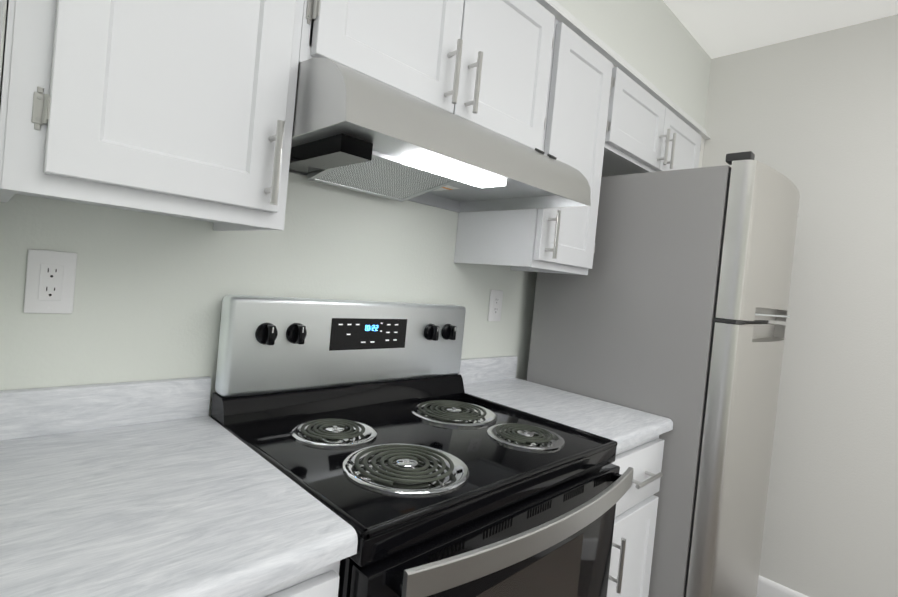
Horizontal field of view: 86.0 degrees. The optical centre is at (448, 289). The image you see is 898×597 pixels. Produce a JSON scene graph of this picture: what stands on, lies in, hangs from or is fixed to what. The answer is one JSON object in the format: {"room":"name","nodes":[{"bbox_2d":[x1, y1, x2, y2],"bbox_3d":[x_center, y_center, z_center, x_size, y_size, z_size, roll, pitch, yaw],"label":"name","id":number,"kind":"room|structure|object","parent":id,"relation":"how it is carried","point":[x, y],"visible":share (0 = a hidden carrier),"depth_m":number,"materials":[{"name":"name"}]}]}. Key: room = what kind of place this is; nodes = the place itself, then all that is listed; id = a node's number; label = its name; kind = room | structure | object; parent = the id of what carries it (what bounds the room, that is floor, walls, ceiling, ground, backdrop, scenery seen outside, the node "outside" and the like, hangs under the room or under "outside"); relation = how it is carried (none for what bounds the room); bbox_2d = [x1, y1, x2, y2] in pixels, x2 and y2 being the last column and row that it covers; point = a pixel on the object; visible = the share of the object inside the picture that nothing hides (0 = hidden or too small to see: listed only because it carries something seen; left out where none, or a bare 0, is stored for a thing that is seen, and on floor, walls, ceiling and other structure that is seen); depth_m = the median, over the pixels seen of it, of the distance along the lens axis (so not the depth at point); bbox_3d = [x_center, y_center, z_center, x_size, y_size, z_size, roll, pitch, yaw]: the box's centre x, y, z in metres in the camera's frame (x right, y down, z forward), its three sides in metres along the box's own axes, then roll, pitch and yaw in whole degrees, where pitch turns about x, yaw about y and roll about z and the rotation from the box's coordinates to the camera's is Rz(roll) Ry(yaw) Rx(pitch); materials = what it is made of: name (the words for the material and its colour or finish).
{"room":"kitchen","nodes":[
{"label":"kitchen","id":0,"kind":"room"},
{"bbox_2d":[0,0,7,100],"bbox_3d":[-1.151,-0.065,0.054,1.600,2.457,0.645,4,1,-45],"label":"wall","id":1,"kind":"structure","parent":0,"point":[3,11],"depth_m":0.47,"materials":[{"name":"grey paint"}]},
{"bbox_2d":[0,11,536,416],"bbox_3d":[-0.497,-0.025,1.240,4.200,2.457,0.120,4,1,-45],"label":"wall","id":2,"kind":"structure","parent":0,"point":[151,290],"depth_m":1.09,"materials":[{"name":"white paint"}]},
{"bbox_2d":[23,249,76,313],"bbox_3d":[-0.746,-0.013,0.903,0.072,0.118,0.008,4,1,-45],"label":"electrical outlet","id":3,"kind":"object","parent":2,"relation":"attached to","point":[50,282],"visible":1,"depth_m":0.90,"materials":[{"name":"white plastic"}]},
{"bbox_2d":[0,0,303,230],"bbox_3d":[-0.495,-0.504,0.832,0.386,0.752,0.382,4,1,-45],"label":"upper cabinet","id":4,"kind":"object","parent":2,"relation":"attached to","point":[180,108],"visible":1,"depth_m":0.71,"materials":[{"name":"white paint"}]},
{"bbox_2d":[299,0,554,149],"bbox_3d":[-0.071,-0.626,1.234,0.766,0.444,0.382,4,1,-45],"label":"upper cabinet","id":5,"kind":"object","parent":2,"relation":"attached to","point":[486,64],"visible":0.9,"depth_m":1.11,"materials":[{"name":"white paint"}]},
{"bbox_2d":[289,58,590,212],"bbox_3d":[-0.059,-0.322,1.199,0.764,0.151,0.498,4,1,-45],"label":"range hood","id":6,"kind":"object","parent":5,"relation":"attached to","point":[353,130],"visible":0.77,"depth_m":1.03,"materials":[{"name":"silver metal"}]},
{"bbox_2d":[488,290,502,320],"bbox_3d":[0.176,0.062,1.818,0.072,0.118,0.008,4,1,-45],"label":"electrical outlet","id":7,"kind":"object","parent":2,"relation":"attached to","point":[495,305],"visible":1,"depth_m":1.81,"materials":[{"name":"white plastic"}]},
{"bbox_2d":[454,18,612,274],"bbox_3d":[0.303,-0.442,1.623,0.330,0.752,0.382,4,1,-45],"label":"upper cabinet","id":8,"kind":"object","parent":2,"relation":"attached to","point":[555,240],"visible":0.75,"depth_m":1.51,"materials":[{"name":"white paint"}]},
{"bbox_2d":[601,65,704,176],"bbox_3d":[0.785,-0.629,2.076,0.968,0.306,0.382,4,1,-45],"label":"upper cabinet","id":9,"kind":"object","parent":2,"relation":"attached to","point":[646,132],"visible":0.29,"depth_m":1.86,"materials":[{"name":"white paint"}]},
{"bbox_2d":[663,0,897,58],"bbox_3d":[1.370,-1.077,-0.561,4.200,0.060,5.120,4,1,-45],"label":"ceiling","id":10,"kind":"structure","parent":0,"point":[717,28],"depth_m":1.96,"materials":[{"name":"white paint"}]},
{"bbox_2d":[556,0,711,127],"bbox_3d":[0.269,-1.008,1.575,2.450,0.366,0.316,4,1,-45],"label":"ceiling soffit","id":11,"kind":"structure","parent":10,"relation":"attached to","point":[657,44],"depth_m":1.89,"materials":[{"name":"white paint"}]},
{"bbox_2d":[536,0,710,139],"bbox_3d":[0.374,-0.811,1.454,2.448,0.048,0.032,4,1,-45],"label":"trim","id":12,"kind":"structure","parent":11,"relation":"attached to","point":[557,10],"depth_m":1.65,"materials":[{"name":"white paint"}]},
{"bbox_2d":[702,14,897,596],"bbox_3d":[2.717,0.289,0.833,0.120,2.457,5.000,4,1,-45],"label":"wall","id":13,"kind":"structure","parent":0,"point":[813,118],"depth_m":1.94,"materials":[{"name":"white paint"}]},
{"bbox_2d":[756,575,807,596],"bbox_3d":[2.560,1.439,0.807,0.014,0.140,4.999,4,1,-45],"label":"baseboard","id":14,"kind":"structure","parent":13,"relation":"attached to","point":[766,587],"depth_m":2.02,"materials":[{"name":"white paint"}]},
{"bbox_3d":[1.131,1.428,-0.514,4.200,0.060,5.120,4,1,-45],"label":"floor","id":15,"kind":"structure","parent":0,"visible":0},
{"bbox_2d":[248,561,339,596],"bbox_3d":[-0.522,0.774,0.759,0.392,0.880,0.652,4,1,-45],"label":"base cabinet","id":16,"kind":"object","parent":15,"relation":"on","point":[322,581],"visible":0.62,"depth_m":0.66,"materials":[{"name":"white paint"}]},
{"bbox_2d":[0,376,357,596],"bbox_3d":[-0.483,0.275,0.757,0.393,0.118,0.630,4,1,-45],"label":"countertop","id":17,"kind":"structure","parent":16,"relation":"on","point":[162,488],"depth_m":0.70,"materials":[{"name":"laminate"}]},
{"bbox_2d":[211,295,633,596],"bbox_3d":[-0.059,0.651,1.124,0.759,1.191,0.708,4,1,-45],"label":"range","id":18,"kind":"object","parent":15,"relation":"on","point":[397,448],"visible":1,"depth_m":1.06,"materials":[{"name":"black metal"}]},
{"bbox_2d":[607,435,663,596],"bbox_3d":[0.296,0.837,1.570,0.387,0.880,0.652,4,1,-45],"label":"base cabinet","id":19,"kind":"object","parent":15,"relation":"on","point":[633,538],"visible":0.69,"depth_m":1.39,"materials":[{"name":"white paint"}]},
{"bbox_2d":[459,356,672,451],"bbox_3d":[0.336,0.337,1.569,0.387,0.118,0.630,4,1,-45],"label":"countertop","id":20,"kind":"structure","parent":19,"relation":"on","point":[494,379],"depth_m":1.53,"materials":[{"name":"laminate"}]},
{"bbox_2d":[527,151,799,596],"bbox_3d":[0.787,0.450,1.853,0.656,1.721,0.737,4,1,-45],"label":"fridge","id":21,"kind":"object","parent":15,"relation":"on","point":[673,302],"visible":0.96,"depth_m":1.50,"materials":[{"name":"grey paint"}]}
]}

